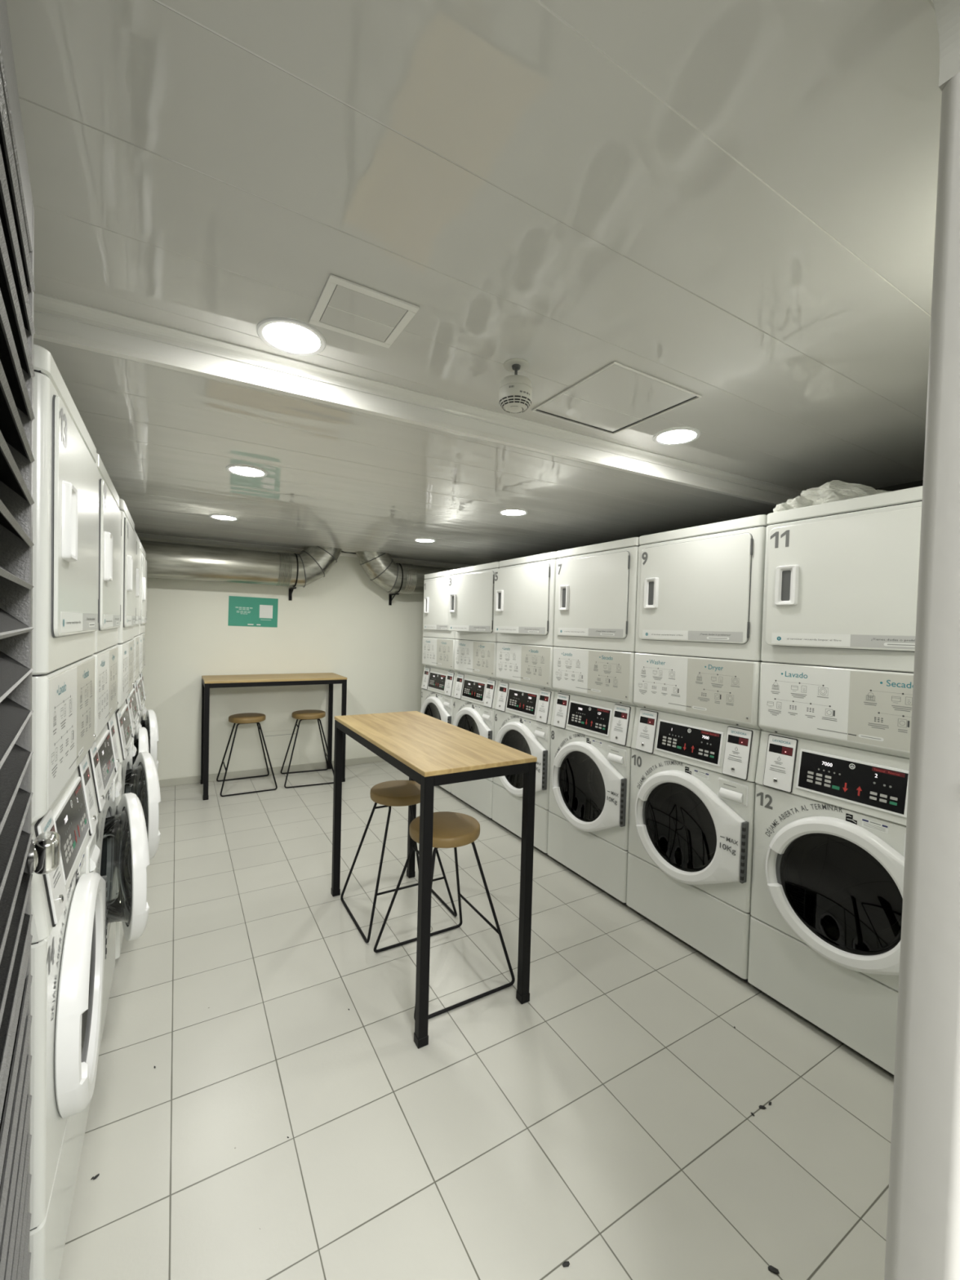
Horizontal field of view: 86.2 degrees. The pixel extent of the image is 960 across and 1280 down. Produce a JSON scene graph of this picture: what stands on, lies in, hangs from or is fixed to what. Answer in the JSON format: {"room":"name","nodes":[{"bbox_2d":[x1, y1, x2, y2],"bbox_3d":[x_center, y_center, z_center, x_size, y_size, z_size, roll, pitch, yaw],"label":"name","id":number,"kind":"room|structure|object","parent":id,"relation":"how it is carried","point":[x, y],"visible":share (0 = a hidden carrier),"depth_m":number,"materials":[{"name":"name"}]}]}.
{"room":"laundry","nodes":[
{"label":"laundry","id":0,"kind":"room"},
{"bbox_2d":[138,537,462,779],"bbox_3d":[-1.886,0.034,5.204,4.750,2.600,0.100,1,2,-31],"label":"wall","id":1,"kind":"structure","parent":0,"point":[343,623],"depth_m":5.07,"materials":[{"name":"paint"}]},
{"bbox_2d":[139,539,342,600],"bbox_3d":[-2.408,-0.709,4.598,2.321,0.628,0.356,1,2,-31],"label":"ventilation duct","id":2,"kind":"object","parent":1,"relation":"attached to","point":[165,560],"visible":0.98,"depth_m":4.58,"materials":[{"name":"grey metal"}]},
{"bbox_2d":[227,595,278,627],"bbox_3d":[-2.187,-0.271,4.953,0.442,0.288,0.004,1,2,-31],"label":"wall sign","id":3,"kind":"object","parent":1,"relation":"attached to","point":[242,611],"visible":1,"depth_m":4.95,"materials":[{"name":"green plastic"}]},
{"bbox_2d":[235,604,272,625],"bbox_3d":[-2.182,-0.244,4.956,0.332,0.200,0.001,2,1,-31],"label":"print","id":4,"kind":"object","parent":3,"relation":"attached to","point":[245,615],"depth_m":4.95},
{"bbox_2d":[158,755,386,786],"bbox_3d":[-1.892,1.301,5.189,4.550,0.068,0.010,1,2,-31],"label":"baseboard","id":5,"kind":"structure","parent":1,"relation":"attached to","point":[211,777],"depth_m":5.03,"materials":[{"name":"tile"}]},
{"bbox_2d":[263,728,297,759],"bbox_3d":[-1.987,1.044,5.124,0.325,0.280,0.008,1,2,-31],"label":"access panel","id":6,"kind":"object","parent":1,"relation":"attached to","point":[277,742],"visible":0.78,"depth_m":5.12,"materials":[{"name":"paint"}]},
{"bbox_2d":[136,533,472,567],"bbox_3d":[-1.827,-0.898,5.122,4.550,0.030,0.035,1,2,-31],"label":"trim","id":7,"kind":"structure","parent":1,"relation":"attached to","point":[140,535],"depth_m":4.93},
{"bbox_2d":[355,551,453,604],"bbox_3d":[-0.726,-0.690,5.593,1.291,0.628,0.356,1,2,-31],"label":"ventilation duct","id":8,"kind":"object","parent":1,"relation":"attached to","point":[380,568],"visible":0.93,"depth_m":5.34,"materials":[{"name":"grey metal"}]},
{"bbox_2d":[33,338,776,565],"bbox_3d":[-0.882,-0.876,3.523,4.550,0.060,3.750,1,2,-31],"label":"ceiling","id":9,"kind":"structure","parent":0,"point":[348,481],"depth_m":2.63,"materials":[{"name":"grey plastic"}]},
{"bbox_2d":[208,514,238,520],"bbox_3d":[-1.823,-0.872,3.652,0.188,0.007,0.188,1,2,-31],"label":"recessed light","id":10,"kind":"object","parent":9,"relation":"in","point":[220,517],"visible":1,"depth_m":3.64,"materials":[{"name":"white plastic"}]},
{"bbox_2d":[212,515,235,519],"bbox_3d":[-1.823,-0.871,3.652,0.151,0.002,0.151,0,2,-42],"label":"diffuser","id":11,"kind":"object","parent":10,"relation":"attached to","point":[220,517],"depth_m":3.65,"materials":[{"name":"white plastic"}]},
{"bbox_2d":[225,464,267,477],"bbox_3d":[-1.139,-0.824,2.506,0.188,0.007,0.188,1,2,-31],"label":"recessed light","id":12,"kind":"object","parent":9,"relation":"in","point":[237,469],"visible":1,"depth_m":2.50,"materials":[{"name":"white plastic"}]},
{"bbox_2d":[230,466,263,475],"bbox_3d":[-1.139,-0.823,2.506,0.151,0.002,0.151,2,1,3],"label":"diffuser","id":13,"kind":"object","parent":12,"relation":"attached to","point":[241,471],"depth_m":2.50,"materials":[{"name":"white plastic"}]},
{"bbox_2d":[413,537,435,542],"bbox_3d":[-0.473,-0.855,4.409,0.188,0.007,0.188,1,2,-31],"label":"recessed light","id":14,"kind":"object","parent":9,"relation":"in","point":[420,540],"visible":1,"depth_m":4.40,"materials":[{"name":"white plastic"}]},
{"bbox_2d":[416,539,433,542],"bbox_3d":[-0.473,-0.854,4.409,0.151,0.002,0.151,1,2,-19],"label":"diffuser","id":15,"kind":"object","parent":14,"relation":"attached to","point":[417,540],"depth_m":4.41,"materials":[{"name":"white plastic"}]},
{"bbox_2d":[498,508,528,515],"bbox_3d":[0.210,-0.807,3.246,0.188,0.007,0.188,1,2,-31],"label":"recessed light","id":16,"kind":"object","parent":9,"relation":"in","point":[507,512],"visible":1,"depth_m":3.23,"materials":[{"name":"white plastic"}]},
{"bbox_2d":[501,510,524,515],"bbox_3d":[0.210,-0.806,3.246,0.151,0.002,0.151,1,2,-19],"label":"diffuser","id":17,"kind":"object","parent":16,"relation":"attached to","point":[503,512],"depth_m":3.25,"materials":[{"name":"white plastic"}]},
{"bbox_2d":[5,0,942,491],"bbox_3d":[0.389,-0.872,1.373,4.550,0.060,1.650,1,2,-31],"label":"ceiling","id":18,"kind":"structure","parent":0,"point":[731,204],"depth_m":0.96,"materials":[{"name":"grey plastic"}]},
{"bbox_2d":[256,316,326,355],"bbox_3d":[-0.539,-0.866,1.471,0.188,0.007,0.188,1,2,-31],"label":"recessed light","id":19,"kind":"object","parent":18,"relation":"in","point":[285,335],"visible":1,"depth_m":1.46,"materials":[{"name":"white plastic"}]},
{"bbox_2d":[263,322,319,351],"bbox_3d":[-0.539,-0.866,1.471,0.151,0.002,0.151,0,2,-42],"label":"diffuser","id":20,"kind":"object","parent":19,"relation":"attached to","point":[281,336],"depth_m":1.46,"materials":[{"name":"white plastic"}]},
{"bbox_2d":[309,274,419,348],"bbox_3d":[-0.309,-0.857,1.353,0.228,0.006,0.224,1,2,-31],"label":"ceiling hatch","id":21,"kind":"object","parent":18,"relation":"attached to","point":[344,306],"visible":1,"depth_m":1.34,"materials":[{"name":"grey plastic"}]},
{"bbox_2d":[498,358,532,413],"bbox_3d":[0.111,-0.785,1.596,0.103,0.142,0.104,1,2,-31],"label":"smoke detector","id":22,"kind":"object","parent":18,"relation":"attached to","point":[515,393],"visible":1,"depth_m":1.56,"materials":[{"name":"plastic"}]},
{"bbox_2d":[532,361,702,435],"bbox_3d":[0.479,-0.848,1.841,0.415,0.006,0.420,1,2,-31],"label":"ceiling hatch","id":23,"kind":"object","parent":18,"relation":"attached to","point":[616,397],"visible":1,"depth_m":1.81,"materials":[{"name":"grey plastic"}]},
{"bbox_2d":[653,426,701,444],"bbox_3d":[0.819,-0.847,2.137,0.188,0.007,0.188,1,2,-31],"label":"recessed light","id":24,"kind":"object","parent":18,"relation":"in","point":[680,435],"visible":1,"depth_m":2.13,"materials":[{"name":"white plastic"}]},
{"bbox_2d":[657,430,696,443],"bbox_3d":[0.819,-0.846,2.137,0.151,0.002,0.151,0,2,-42],"label":"diffuser","id":25,"kind":"object","parent":24,"relation":"attached to","point":[666,436],"depth_m":2.13,"materials":[{"name":"white plastic"}]},
{"bbox_2d":[58,761,893,1279],"bbox_3d":[0.238,1.536,1.532,7.000,0.100,8.685,1,2,-31],"label":"floor","id":26,"kind":"structure","parent":0,"point":[602,1122],"depth_m":1.69,"materials":[{"name":"tile"}]},
{"bbox_2d":[29,343,108,1279],"bbox_3d":[-1.290,0.444,1.119,0.754,2.022,0.685,1,2,-31],"label":"dryer","id":27,"kind":"object","parent":26,"relation":"on","point":[69,924],"visible":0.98,"depth_m":1.09,"materials":[{"name":"white metal"}]},
{"bbox_2d":[30,835,108,1230],"bbox_3d":[-1.300,0.853,1.130,0.754,0.564,0.685,1,2,-31],"label":"washer","id":28,"kind":"object","parent":27,"relation":"in","point":[68,962],"depth_m":1.10,"materials":[{"name":"white metal"}]},
{"bbox_2d":[85,453,149,1058],"bbox_3d":[-1.611,0.419,1.748,0.840,2.022,0.685,1,2,-31],"label":"dryer","id":29,"kind":"object","parent":26,"relation":"on","point":[121,830],"visible":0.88,"depth_m":1.84,"materials":[{"name":"white metal"}]},
{"bbox_2d":[93,772,149,941],"bbox_3d":[-1.622,0.828,1.758,0.840,0.564,0.685,1,2,-31],"label":"washer","id":30,"kind":"object","parent":29,"relation":"in","point":[121,830],"depth_m":1.87,"materials":[{"name":"white metal"}]},
{"bbox_2d":[111,498,160,959],"bbox_3d":[-1.957,0.394,2.361,0.844,2.022,0.685,1,2,-31],"label":"dryer","id":31,"kind":"object","parent":26,"relation":"on","point":[140,779],"visible":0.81,"depth_m":2.38,"materials":[{"name":"white metal"}]},
{"bbox_2d":[115,737,160,893],"bbox_3d":[-1.968,0.803,2.372,0.844,0.564,0.685,1,2,-31],"label":"washer","id":32,"kind":"object","parent":31,"relation":"in","point":[140,779],"depth_m":2.43,"materials":[{"name":"white metal"}]},
{"bbox_2d":[128,530,148,764],"bbox_3d":[-2.352,0.368,2.946,0.783,2.022,0.685,1,2,-31],"label":"dryer","id":33,"kind":"object","parent":26,"relation":"on","point":[141,744],"visible":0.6,"depth_m":3.11,"materials":[{"name":"white metal"}]},
{"bbox_2d":[133,715,148,764],"bbox_3d":[-2.363,0.777,2.957,0.783,0.564,0.685,1,2,-31],"label":"washer","id":34,"kind":"object","parent":33,"relation":"in","point":[141,744],"depth_m":3.08,"materials":[{"name":"white metal"}]},
{"bbox_2d":[135,542,158,770],"bbox_3d":[-2.698,0.344,3.560,0.811,2.022,0.685,1,2,-31],"label":"dryer","id":35,"kind":"object","parent":26,"relation":"on","point":[150,722],"visible":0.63,"depth_m":3.60,"materials":[{"name":"white metal"}]},
{"bbox_2d":[137,700,158,770],"bbox_3d":[-2.709,0.752,3.571,0.811,0.564,0.685,1,2,-31],"label":"washer","id":36,"kind":"object","parent":35,"relation":"in","point":[150,722],"depth_m":3.60,"materials":[{"name":"white metal"}]},
{"bbox_2d":[216,712,277,796],"bbox_3d":[-2.140,1.015,4.705,0.464,0.650,0.489,1,2,-31],"label":"bar stool","id":37,"kind":"object","parent":26,"relation":"on","point":[246,717],"visible":1,"depth_m":4.64,"materials":[{"name":"black metal"}]},
{"bbox_2d":[200,672,346,799],"bbox_3d":[-1.929,0.843,4.823,1.200,1.000,0.530,1,2,-31],"label":"table","id":38,"kind":"object","parent":26,"relation":"on","point":[208,682],"visible":0.85,"depth_m":4.71,"materials":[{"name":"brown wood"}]},
{"bbox_2d":[280,709,333,788],"bbox_3d":[-1.664,1.021,4.969,0.464,0.650,0.489,1,2,-25],"label":"bar stool","id":39,"kind":"object","parent":26,"relation":"on","point":[308,714],"visible":0.95,"depth_m":4.89,"materials":[{"name":"black metal"}]},
{"bbox_2d":[340,780,457,942],"bbox_3d":[-0.434,1.112,2.736,0.489,0.650,0.464,1,2,-31],"label":"bar stool","id":40,"kind":"object","parent":26,"relation":"on","point":[390,793],"visible":0.81,"depth_m":2.66,"materials":[{"name":"black metal"}]},
{"bbox_2d":[330,711,537,1048],"bbox_3d":[-0.303,0.947,2.469,0.494,1.000,1.210,1,2,-31],"label":"table","id":41,"kind":"object","parent":26,"relation":"on","point":[431,751],"visible":0.98,"depth_m":2.07,"materials":[{"name":"brown wood"}]},
{"bbox_2d":[90,1008,779,1274],"bbox_3d":[0.082,1.476,1.613,2.376,0.006,0.780,2,1,1],"label":"debris","id":42,"kind":"object","parent":26,"relation":"on","point":[566,1264],"visible":0.88,"depth_m":1.23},
{"bbox_2d":[420,568,457,794],"bbox_3d":[-0.136,0.375,5.008,0.754,2.022,0.685,1,2,-31],"label":"dryer","id":43,"kind":"object","parent":26,"relation":"on","point":[439,675],"visible":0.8,"depth_m":4.80,"materials":[{"name":"white metal"}]},
{"bbox_2d":[420,688,453,724],"bbox_3d":[-0.147,0.784,5.019,0.754,0.564,0.685,1,2,-31],"label":"washer","id":44,"kind":"object","parent":43,"relation":"in","point":[438,704],"depth_m":4.78,"materials":[{"name":"white metal"}]},
{"bbox_2d":[373,811,515,1018],"bbox_3d":[-0.162,1.131,2.265,0.464,0.650,0.489,1,2,-31],"label":"bar stool","id":45,"kind":"object","parent":26,"relation":"on","point":[450,829],"visible":0.88,"depth_m":2.21,"materials":[{"name":"black metal"}]},
{"bbox_2d":[447,561,499,820],"bbox_3d":[0.194,0.399,4.402,0.802,2.022,0.685,1,2,-31],"label":"dryer","id":46,"kind":"object","parent":26,"relation":"on","point":[470,591],"visible":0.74,"depth_m":4.18,"materials":[{"name":"white metal"}]},
{"bbox_2d":[453,697,495,781],"bbox_3d":[0.204,0.808,4.425,0.754,0.564,0.685,1,2,-31],"label":"washer","id":47,"kind":"object","parent":46,"relation":"in","point":[474,717],"depth_m":4.18,"materials":[{"name":"white metal"}]},
{"bbox_2d":[492,551,557,855],"bbox_3d":[0.559,0.424,3.817,0.769,2.022,0.685,1,2,-31],"label":"dryer","id":48,"kind":"object","parent":26,"relation":"on","point":[524,587],"visible":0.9,"depth_m":3.59,"materials":[{"name":"white metal"}]},
{"bbox_2d":[493,709,551,809],"bbox_3d":[0.554,0.833,3.831,0.754,0.564,0.685,1,2,-31],"label":"washer","id":49,"kind":"object","parent":48,"relation":"in","point":[531,735],"depth_m":3.57,"materials":[{"name":"white metal"}]},
{"bbox_2d":[547,537,639,905],"bbox_3d":[0.916,0.449,3.227,0.754,2.022,0.685,1,2,-31],"label":"dryer","id":50,"kind":"object","parent":26,"relation":"on","point":[594,708],"visible":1,"depth_m":3.00,"materials":[{"name":"white metal"}]},
{"bbox_2d":[548,725,631,850],"bbox_3d":[0.905,0.858,3.237,0.754,0.564,0.685,1,2,-31],"label":"washer","id":51,"kind":"object","parent":50,"relation":"in","point":[590,774],"depth_m":3.01,"materials":[{"name":"white metal"}]},
{"bbox_2d":[626,514,768,982],"bbox_3d":[1.267,0.473,2.633,0.754,2.022,0.685,1,2,-31],"label":"dryer","id":52,"kind":"object","parent":26,"relation":"on","point":[696,733],"visible":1,"depth_m":2.40,"materials":[{"name":"white metal"}]},
{"bbox_2d":[627,748,756,912],"bbox_3d":[1.256,0.882,2.644,0.754,0.564,0.685,1,2,-31],"label":"washer","id":53,"kind":"object","parent":52,"relation":"in","point":[692,824],"depth_m":2.41,"materials":[{"name":"white metal"}]},
{"bbox_2d":[747,485,922,1075],"bbox_3d":[1.617,0.498,2.039,0.754,2.022,0.685,1,2,-31],"label":"dryer","id":54,"kind":"object","parent":26,"relation":"on","point":[840,592],"visible":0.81,"depth_m":1.90,"materials":[{"name":"white metal"}]},
{"bbox_2d":[750,783,906,991],"bbox_3d":[1.607,0.907,2.050,0.754,0.564,0.685,1,2,-31],"label":"washer","id":55,"kind":"object","parent":54,"relation":"in","point":[828,876],"depth_m":1.91,"materials":[{"name":"white metal"}]},
{"bbox_2d":[773,480,888,512],"bbox_3d":[1.549,-0.598,2.203,0.653,0.153,0.288,1,1,-2],"label":"plastic bag","id":56,"kind":"object","parent":54,"relation":"on","point":[833,491],"visible":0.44,"depth_m":2.10,"materials":[{"name":"white plastic"}]},
{"bbox_2d":[875,480,923,491],"bbox_3d":[1.463,0.152,4.105,0.100,2.600,5.205,1,2,-31],"label":"wall","id":57,"kind":"structure","parent":0,"point":[917,483],"depth_m":2.71,"materials":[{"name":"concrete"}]},
{"bbox_2d":[33,326,783,506],"bbox_3d":[0.023,-0.787,1.990,4.554,0.020,0.043,1,2,-29],"label":"trim","id":58,"kind":"structure","parent":57,"relation":"attached to","point":[43,335],"depth_m":1.71,"materials":[{"name":"white paint"}]},
{"bbox_2d":[33,311,793,502],"bbox_3d":[0.026,-0.829,1.987,4.554,0.097,0.020,1,2,-29],"label":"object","id":59,"kind":"structure","parent":57,"relation":"attached to","point":[42,321],"depth_m":1.71,"materials":[{"name":"white paint"}]},
{"bbox_2d":[33,291,801,497],"bbox_3d":[0.042,-0.852,1.960,4.554,0.030,0.042,1,2,-29],"label":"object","id":60,"kind":"structure","parent":57,"relation":"attached to","point":[42,304],"depth_m":1.70,"materials":[{"name":"white paint"}]},
{"bbox_3d":[0.772,0.221,0.704,7.550,2.600,0.068,1,2,-31],"label":"wall","id":61,"kind":"structure","parent":0,"visible":0},
{"bbox_2d":[0,0,60,1279],"bbox_3d":[-0.414,0.441,0.428,0.071,2.090,0.849,0,2,-37],"label":"louvered door","id":62,"kind":"structure","parent":61,"relation":"in","point":[21,855],"depth_m":0.62,"materials":[{"name":"metal"}]},
{"bbox_2d":[884,71,959,1279],"bbox_3d":[0.504,0.465,0.562,0.070,2.104,0.066,1,2,-31],"label":"trim","id":63,"kind":"structure","parent":61,"relation":"attached to","point":[922,1242],"depth_m":0.54,"materials":[{"name":"paint"}]},
{"bbox_2d":[932,0,959,91],"bbox_3d":[0.175,-0.688,0.318,0.910,0.196,0.066,1,2,-31],"label":"trim","id":64,"kind":"structure","parent":61,"relation":"attached to","point":[947,11],"depth_m":0.53,"materials":[{"name":"paint"}]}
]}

